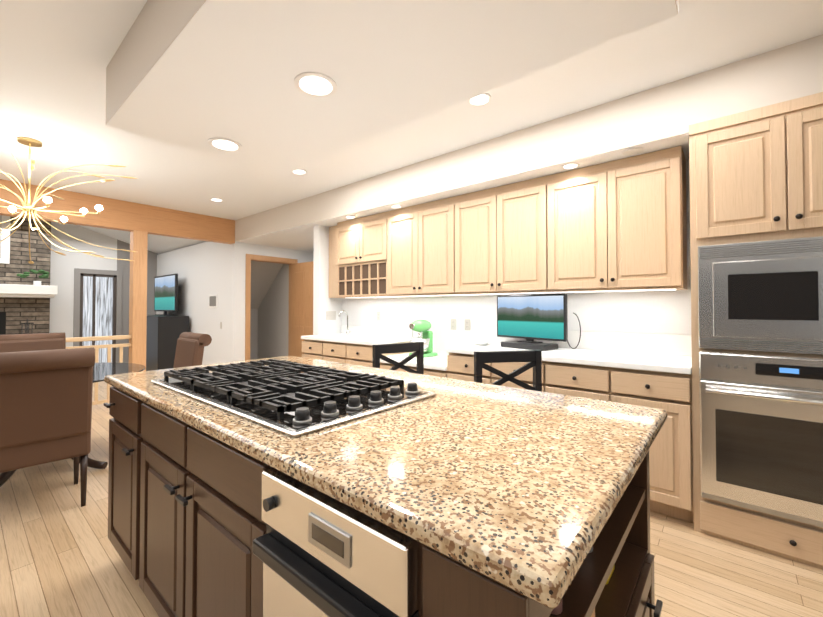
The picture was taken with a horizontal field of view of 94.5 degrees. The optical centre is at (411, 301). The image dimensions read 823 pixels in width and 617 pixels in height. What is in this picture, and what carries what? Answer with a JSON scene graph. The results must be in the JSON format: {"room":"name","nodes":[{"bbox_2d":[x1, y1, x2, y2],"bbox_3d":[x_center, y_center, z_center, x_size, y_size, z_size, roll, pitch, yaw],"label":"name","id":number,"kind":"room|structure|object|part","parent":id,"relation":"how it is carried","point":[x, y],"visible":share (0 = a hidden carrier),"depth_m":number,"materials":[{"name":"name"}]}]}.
{"room":"kitchen","nodes":[
{"label":"kitchen","id":0,"kind":"room"},
{"bbox_2d":[49,222,157,362],"bbox_3d":[-8.221,-1.139,5.529,0.120,5.000,8.000,-1,-1,40],"label":"wall","id":1,"kind":"structure","parent":0,"point":[62,267],"depth_m":7.48,"materials":[{"name":"white paint"}]},
{"bbox_2d":[73,268,121,362],"bbox_3d":[-6.343,0.377,7.700,0.110,2.040,0.760,-1,-1,40],"label":"door","id":2,"kind":"structure","parent":1,"relation":"in","point":[97,302],"depth_m":7.74,"materials":[{"name":"black"}]},
{"bbox_2d":[0,179,234,243],"bbox_3d":[-5.414,-1.163,3.103,0.140,0.369,7.898,-1,-1,40],"label":"header beam","id":3,"kind":"structure","parent":0,"point":[115,214],"depth_m":4.94,"materials":[{"name":"brown wood"}]},
{"bbox_2d":[78,225,206,253],"bbox_3d":[-6.805,-2.358,4.358,3.580,2.500,8.000,-1,-1,40],"label":"ceiling","id":4,"kind":"structure","parent":0,"point":[158,244],"depth_m":7.49,"materials":[{"name":"white paint"}]},
{"bbox_2d":[156,241,230,364],"bbox_3d":[-4.263,0.166,7.341,3.580,2.450,0.100,-1,-1,40],"label":"wall","id":5,"kind":"structure","parent":0,"point":[202,270],"depth_m":6.77,"materials":[{"name":"white paint"}]},
{"bbox_2d":[209,294,216,307],"bbox_3d":[-3.411,-0.010,6.552,0.284,0.222,0.013,-1,-1,40],"label":"switch","id":6,"kind":"object","parent":5,"relation":"attached to","point":[212,301],"visible":0.96,"depth_m":6.54,"materials":[{"name":"white plastic"}]},
{"bbox_2d":[250,261,288,359],"bbox_3d":[-2.987,0.221,7.071,1.280,2.330,1.050,-1,-1,40],"label":"wall","id":7,"kind":"structure","parent":0,"point":[269,326],"depth_m":7.31,"materials":[{"name":"grey paint"}]},
{"bbox_2d":[230,242,313,361],"bbox_3d":[-2.268,0.218,6.838,0.120,2.330,1.900,-1,-1,40],"label":"wall","id":8,"kind":"structure","parent":0,"point":[239,251],"depth_m":6.16,"materials":[{"name":"white paint"}]},
{"bbox_2d":[245,254,297,359],"bbox_3d":[-2.444,0.301,6.612,0.140,2.155,0.960,-1,-1,40],"label":"door frame","id":9,"kind":"structure","parent":8,"relation":"attached to","point":[260,258],"depth_m":6.29,"materials":[{"name":"brown wood"}]},
{"bbox_2d":[292,261,312,356],"bbox_3d":[-1.842,0.343,6.598,0.780,2.048,0.046,-1,-1,40],"label":"open door","id":10,"kind":"structure","parent":8,"relation":"in","point":[302,299],"depth_m":6.64,"materials":[{"name":"brown wood"}]},
{"bbox_2d":[313,225,341,334],"bbox_3d":[-0.625,0.198,5.608,0.120,2.330,1.870,-1,-1,40],"label":"wall","id":11,"kind":"structure","parent":0,"point":[323,302],"depth_m":4.92,"materials":[{"name":"white paint"}]},
{"bbox_2d":[326,311,335,319],"bbox_3d":[-1.054,0.183,4.995,0.012,0.115,0.160,-1,-1,40],"label":"switch","id":12,"kind":"object","parent":11,"relation":"attached to","point":[330,315],"visible":1,"depth_m":4.99,"materials":[{"name":"grey plastic"}]},
{"bbox_2d":[329,226,332,297],"bbox_3d":[-0.899,-0.511,4.973,0.288,0.928,0.227,-1,-1,40],"label":"upper cabinet","id":13,"kind":"object","parent":11,"relation":"attached to","point":[330,228],"depth_m":4.95,"materials":[{"name":"brown wood"}]},
{"bbox_2d":[106,0,677,175],"bbox_3d":[-0.406,-1.199,1.795,2.634,0.339,1.124,-1,-1,40],"label":"ceiling","id":14,"kind":"structure","parent":0,"point":[195,75],"depth_m":1.66,"materials":[{"name":"white paint"}]},
{"bbox_2d":[208,138,241,150],"bbox_3d":[-1.206,-1.014,2.464,0.198,0.008,0.198,-1,-1,40],"label":"recessed light","id":15,"kind":"object","parent":14,"relation":"attached to","point":[224,144],"visible":1,"depth_m":2.45,"materials":[{"name":"white glass"}]},
{"bbox_2d":[294,72,336,96],"bbox_3d":[-0.454,-1.025,1.806,0.198,0.008,0.198,-1,-1,40],"label":"recessed light","id":16,"kind":"object","parent":14,"relation":"attached to","point":[314,84],"visible":1,"depth_m":1.79,"materials":[{"name":"white glass"}]},
{"bbox_2d":[0,381,822,616],"bbox_3d":[-2.235,1.361,2.415,16.000,0.100,11.000,-1,-1,40],"label":"floor","id":17,"kind":"structure","parent":0,"point":[60,556],"depth_m":1.88,"materials":[{"name":"brown wood"}]},
{"bbox_2d":[0,216,57,334],"bbox_3d":[-7.796,-0.108,5.278,0.828,2.930,4.190,-1,-1,40],"label":"fireplace","id":18,"kind":"object","parent":17,"relation":"on","point":[22,300],"visible":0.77,"depth_m":6.60,"materials":[{"name":"brick"}]},
{"bbox_2d":[0,215,9,263],"bbox_3d":[-7.318,-1.093,5.892,0.032,0.880,1.520,-1,-1,40],"label":"picture","id":19,"kind":"object","parent":18,"relation":"attached to","point":[5,251],"visible":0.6,"depth_m":6.42,"materials":[{"name":"white plastic"}]},
{"bbox_2d":[20,319,33,333],"bbox_3d":[-6.552,0.624,6.335,0.174,0.659,0.387,-1,-1,40],"label":"fireplace tools","id":20,"kind":"object","parent":18,"relation":"on","point":[27,328],"visible":0.27,"depth_m":6.42,"materials":[{"name":"black metal"}]},
{"bbox_2d":[17,269,48,284],"bbox_3d":[-6.533,-0.421,6.576,0.233,0.277,0.411,-1,-1,40],"label":"mantel decor","id":21,"kind":"object","parent":18,"relation":"on","point":[43,275],"visible":0.92,"depth_m":6.58,"materials":[{"name":"green plant"}]},
{"bbox_2d":[0,332,65,352],"bbox_3d":[-3.479,0.817,3.496,0.666,1.022,0.500,-1,-1,40],"label":"dining chair","id":22,"kind":"object","parent":17,"relation":"on","point":[28,342],"visible":0.25,"depth_m":3.64,"materials":[{"name":"brown leather"}]},
{"bbox_2d":[0,347,94,506],"bbox_3d":[-2.376,0.800,2.406,0.666,1.022,0.500,-1,-1,44],"label":"dining chair","id":23,"kind":"object","parent":17,"relation":"on","point":[45,406],"visible":1,"depth_m":2.26,"materials":[{"name":"leather"},{"name":"dark wood"}]},
{"bbox_2d":[0,362,144,486],"bbox_3d":[-2.885,0.944,2.969,1.320,0.748,1.320,-1,-1,40],"label":"dining table","id":24,"kind":"object","parent":17,"relation":"on","point":[102,370],"visible":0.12,"depth_m":3.07,"materials":[{"name":"clear glass"}]},
{"bbox_2d":[66,335,130,404],"bbox_3d":[-5.816,0.849,2.592,0.090,0.930,6.450,-1,-1,40],"label":"railing","id":25,"kind":"object","parent":17,"relation":"on","point":[96,401],"visible":0.19,"depth_m":4.81,"materials":[{"name":"brown wood"}]},
{"bbox_2d":[129,230,147,370],"bbox_3d":[-3.689,0.205,5.133,0.160,2.300,0.160,-1,-1,40],"label":"post","id":26,"kind":"object","parent":17,"relation":"on","point":[138,301],"visible":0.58,"depth_m":5.08,"materials":[{"name":"brown wood"}]},
{"bbox_2d":[146,315,188,370],"bbox_3d":[-4.822,0.831,7.349,1.300,1.120,0.510,-1,-1,40],"label":"media cabinet","id":27,"kind":"object","parent":17,"relation":"on","point":[163,333],"visible":0.46,"depth_m":6.89,"materials":[{"name":"black wood"}]},
{"bbox_2d":[154,274,177,315],"bbox_3d":[-4.908,-0.126,7.574,1.200,0.799,0.180,-1,-1,40],"label":"television","id":28,"kind":"object","parent":27,"relation":"on","point":[165,293],"visible":1,"depth_m":7.49,"materials":[{"name":"black"}]},
{"bbox_2d":[173,332,211,367],"bbox_3d":[-2.340,0.819,3.588,0.500,1.022,0.666,-1,-1,40],"label":"dining chair","id":29,"kind":"object","parent":17,"relation":"on","point":[189,348],"visible":0.31,"depth_m":3.67,"materials":[{"name":"brown leather"}]},
{"bbox_2d":[302,340,348,363],"bbox_3d":[-0.799,0.901,4.597,0.895,0.891,0.637,-1,-1,40],"label":"base cabinet","id":30,"kind":"object","parent":17,"relation":"on","point":[327,350],"depth_m":4.33,"materials":[{"name":"brown wood"}]},
{"bbox_2d":[301,332,412,343],"bbox_3d":[-0.667,0.430,4.488,1.248,0.047,0.647,-1,-1,40],"label":"countertop","id":31,"kind":"structure","parent":30,"relation":"on","point":[353,338],"depth_m":4.34,"materials":[{"name":"white stone"}]},
{"bbox_3d":[-0.836,0.412,4.599,0.550,0.006,0.280,-1,-1,40],"label":"sink rim","id":32,"kind":"part","parent":31,"relation":"part of","materials":[{"name":"white stone"}]},
{"bbox_2d":[338,310,353,334],"bbox_3d":[-0.824,0.263,4.778,0.084,0.310,0.205,-1,-1,40],"label":"faucet","id":33,"kind":"object","parent":31,"relation":"on","point":[347,332],"visible":0.98,"depth_m":4.81,"materials":[{"name":"silver metal"}]},
{"bbox_2d":[349,340,409,365],"bbox_3d":[-0.369,0.895,4.237,0.479,0.891,0.637,-1,-1,40],"label":"base cabinet","id":34,"kind":"object","parent":17,"relation":"on","point":[358,353],"depth_m":3.99,"materials":[{"name":"brown wood"}]},
{"bbox_2d":[104,380,665,616],"bbox_3d":[-0.348,0.852,1.564,2.234,0.890,1.056,-1,-1,40],"label":"kitchen island","id":35,"kind":"object","parent":17,"relation":"on","point":[288,486],"depth_m":1.01,"materials":[{"name":"brown wood"}]},
{"bbox_2d":[253,468,418,616],"bbox_3d":[-0.184,0.784,0.772,0.465,0.750,0.059,-1,-1,40],"label":"dishwasher","id":36,"kind":"object","parent":35,"relation":"in","point":[321,556],"depth_m":0.75,"materials":[{"name":"beige metal"}]},
{"bbox_2d":[104,356,666,607],"bbox_3d":[-0.346,0.432,1.607,2.270,0.130,1.070,-1,-1,40],"label":"island countertop","id":37,"kind":"structure","parent":35,"relation":"on","point":[517,485],"depth_m":0.95,"materials":[{"name":"beige stone"}]},
{"bbox_2d":[151,359,435,437],"bbox_3d":[-0.545,0.340,1.605,1.150,0.054,0.630,-1,-1,40],"label":"cooktop","id":38,"kind":"object","parent":37,"relation":"in","point":[282,398],"depth_m":1.37,"materials":[{"name":"black metal"}]},
{"bbox_2d":[372,342,423,374],"bbox_3d":[0.007,0.816,2.760,0.440,1.000,0.400,1,-1,-35],"label":"bar stool","id":39,"kind":"object","parent":17,"relation":"on","point":[379,350],"visible":0.17,"depth_m":2.91,"materials":[{"name":"black wood"}]},
{"bbox_2d":[365,360,444,377],"bbox_3d":[0.158,0.969,3.792,1.026,0.730,0.637,-1,-1,40],"label":"base cabinet","id":40,"kind":"object","parent":17,"relation":"on","point":[439,372],"depth_m":3.50,"materials":[{"name":"brown wood"}]},
{"bbox_2d":[445,352,552,392],"bbox_3d":[0.852,0.879,3.210,0.913,0.891,0.637,-1,-1,40],"label":"base cabinet","id":41,"kind":"object","parent":17,"relation":"on","point":[458,365],"depth_m":3.00,"materials":[{"name":"brown wood"}]},
{"bbox_2d":[474,350,541,391],"bbox_3d":[0.644,0.807,2.212,0.440,1.000,0.400,0,-1,-12],"label":"bar stool","id":42,"kind":"object","parent":17,"relation":"on","point":[533,358],"visible":0.29,"depth_m":2.39,"materials":[{"name":"black wood"}]},
{"bbox_2d":[553,360,688,521],"bbox_3d":[1.454,0.870,2.704,0.912,0.891,0.637,-1,-1,40],"label":"base cabinet","id":43,"kind":"object","parent":17,"relation":"on","point":[647,387],"depth_m":2.28,"materials":[{"name":"brown wood"}]},
{"bbox_2d":[446,344,688,371],"bbox_3d":[1.150,0.409,2.961,1.699,0.040,0.647,-1,-1,40],"label":"countertop","id":44,"kind":"structure","parent":43,"relation":"on","point":[582,355],"depth_m":2.67,"materials":[{"name":"white stone"}]},
{"bbox_2d":[469,337,492,344],"bbox_3d":[0.638,0.368,3.517,0.217,0.060,0.217,-1,-1,40],"label":"bowl","id":45,"kind":"object","parent":44,"relation":"on","point":[480,340],"visible":1,"depth_m":3.46,"materials":[{"name":"white ceramic"}]},
{"bbox_2d":[497,294,580,350],"bbox_3d":[1.028,0.167,3.204,0.768,0.452,0.301,-1,-1,40],"label":"television","id":46,"kind":"object","parent":44,"relation":"on","point":[529,318],"visible":1,"depth_m":3.19,"materials":[{"name":"black"}]},
{"bbox_2d":[685,92,822,568],"bbox_3d":[2.101,0.143,2.153,0.800,2.328,0.667,-1,-1,40],"label":"tall cabinet","id":47,"kind":"object","parent":17,"relation":"on","point":[732,384],"depth_m":1.98,"materials":[{"name":"brown wood"}]},
{"bbox_2d":[698,236,822,354],"bbox_3d":[1.901,-0.030,1.917,0.730,0.575,0.052,-1,-1,40],"label":"microwave","id":48,"kind":"object","parent":47,"relation":"in","point":[762,296],"depth_m":1.97,"materials":[{"name":"silver metal"}]},
{"bbox_2d":[699,351,822,527],"bbox_3d":[1.880,0.682,1.881,0.730,0.810,0.118,-1,-1,40],"label":"wall oven","id":49,"kind":"object","parent":47,"relation":"in","point":[761,412],"depth_m":1.95,"materials":[{"name":"silver metal"}]},
{"bbox_2d":[0,0,822,219],"bbox_3d":[-0.290,-1.435,0.826,10.920,0.100,11.000,-1,-1,40],"label":"ceiling","id":50,"kind":"structure","parent":0,"point":[56,56],"depth_m":2.58,"materials":[{"name":"white paint"}]},
{"bbox_2d":[0,137,137,263],"bbox_3d":[-3.190,-0.852,3.135,1.387,0.990,1.534,-1,-1,40],"label":"chandelier","id":51,"kind":"object","parent":50,"relation":"hanging from","point":[28,209],"visible":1,"depth_m":3.19,"materials":[{"name":"gold metal"}]},
{"bbox_2d":[210,198,222,201],"bbox_3d":[-2.519,-1.315,4.918,0.158,0.008,0.158,-1,-1,40],"label":"recessed light","id":52,"kind":"object","parent":50,"relation":"in","point":[217,199],"visible":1,"depth_m":4.89,"materials":[{"name":"white glass"}]},
{"bbox_2d":[292,169,306,174],"bbox_3d":[-1.153,-1.331,3.901,0.158,0.008,0.158,-1,-1,40],"label":"recessed light","id":53,"kind":"object","parent":50,"relation":"in","point":[300,171],"visible":0.79,"depth_m":3.91,"materials":[{"name":"white"}]},
{"bbox_2d":[467,93,490,105],"bbox_3d":[0.455,-1.353,2.550,0.158,0.008,0.158,-1,-1,40],"label":"recessed light","id":54,"kind":"object","parent":50,"relation":"in","point":[482,99],"visible":0.69,"depth_m":2.55,"materials":[{"name":"white"}]},
{"bbox_2d":[380,352,444,367],"bbox_3d":[0.155,0.583,3.794,0.900,0.041,0.647,-1,-1,40],"label":"countertop","id":55,"kind":"structure","parent":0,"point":[433,361],"depth_m":3.64,"materials":[{"name":"white stone"}]},
{"bbox_2d":[409,320,437,357],"bbox_3d":[0.099,0.375,3.933,0.207,0.379,0.318,-1,-1,40],"label":"stand mixer","id":56,"kind":"object","parent":55,"relation":"on","point":[422,328],"visible":0.83,"depth_m":3.88,"materials":[{"name":"green metal"}]},
{"bbox_2d":[342,159,690,354],"bbox_3d":[2.451,0.145,2.375,8.750,2.330,0.120,-1,-1,40],"label":"wall","id":57,"kind":"structure","parent":0,"point":[662,312],"depth_m":3.24,"materials":[{"name":"white paint"}]},
{"bbox_2d":[333,211,412,297],"bbox_3d":[-0.469,-0.518,4.533,0.936,0.928,0.347,-1,-1,40],"label":"upper cabinet","id":58,"kind":"object","parent":57,"relation":"attached to","point":[360,245],"depth_m":4.42,"materials":[{"name":"brown wood"}]},
{"bbox_2d":[377,311,380,320],"bbox_3d":[-0.403,0.178,4.691,0.070,0.115,0.008,-1,-1,40],"label":"outlet","id":59,"kind":"object","parent":57,"relation":"attached to","point":[378,315],"visible":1,"depth_m":4.68,"materials":[{"name":"grey plastic"}]},
{"bbox_2d":[389,195,460,295],"bbox_3d":[0.179,-0.527,3.988,0.992,0.928,0.347,-1,-1,40],"label":"upper cabinet","id":60,"kind":"object","parent":57,"relation":"attached to","point":[425,238],"depth_m":3.79,"materials":[{"name":"brown wood"}]},
{"bbox_2d":[451,319,455,329],"bbox_3d":[0.439,0.236,3.982,0.070,0.115,0.008,-1,-1,40],"label":"outlet","id":61,"kind":"object","parent":57,"relation":"attached to","point":[453,324],"visible":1,"depth_m":3.98,"materials":[{"name":"grey plastic"}]},
{"bbox_2d":[464,319,470,329],"bbox_3d":[0.569,0.234,3.872,0.070,0.115,0.008,-1,-1,40],"label":"outlet","id":62,"kind":"object","parent":57,"relation":"attached to","point":[467,324],"visible":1,"depth_m":3.87,"materials":[{"name":"grey plastic"}]},
{"bbox_2d":[461,174,564,295],"bbox_3d":[0.847,-0.536,3.427,0.997,0.928,0.347,-1,-1,40],"label":"upper cabinet","id":63,"kind":"object","parent":57,"relation":"attached to","point":[509,232],"depth_m":3.21,"materials":[{"name":"brown wood"}]},
{"bbox_2d":[341,326,688,355],"bbox_3d":[0.529,0.329,3.892,3.847,0.150,0.022,-1,-1,40],"label":"backsplash","id":64,"kind":"structure","parent":57,"relation":"attached to","point":[667,344],"depth_m":3.01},
{"bbox_2d":[557,146,684,292],"bbox_3d":[1.493,-0.545,2.883,0.936,0.928,0.347,-1,-1,40],"label":"upper cabinet","id":65,"kind":"object","parent":57,"relation":"attached to","point":[621,222],"depth_m":2.67,"materials":[{"name":"brown wood"}]},
{"bbox_2d":[235,34,822,251],"bbox_3d":[1.975,-1.173,3.423,10.800,0.339,2.102,-1,-1,40],"label":"soffit","id":66,"kind":"structure","parent":0,"point":[662,117],"depth_m":2.76,"materials":[{"name":"white paint"}]},
{"bbox_2d":[391,205,401,207],"bbox_3d":[-0.158,-0.990,3.960,0.119,0.008,0.119,-1,-1,40],"label":"recessed light","id":67,"kind":"object","parent":66,"relation":"in","point":[396,206],"visible":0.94,"depth_m":3.95,"materials":[{"name":"white"}]},
{"bbox_2d":[562,163,578,168],"bbox_3d":[1.182,-1.008,2.834,0.119,0.008,0.119,-1,-1,40],"label":"recessed light","id":68,"kind":"object","parent":66,"relation":"in","point":[569,165],"visible":1,"depth_m":2.82,"materials":[{"name":"white"}]},
{"bbox_2d":[622,147,643,155],"bbox_3d":[1.496,-1.013,2.571,0.132,0.008,0.132,-1,-1,40],"label":"recessed light","id":69,"kind":"object","parent":66,"relation":"attached to","point":[633,151],"visible":1,"depth_m":2.56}
]}

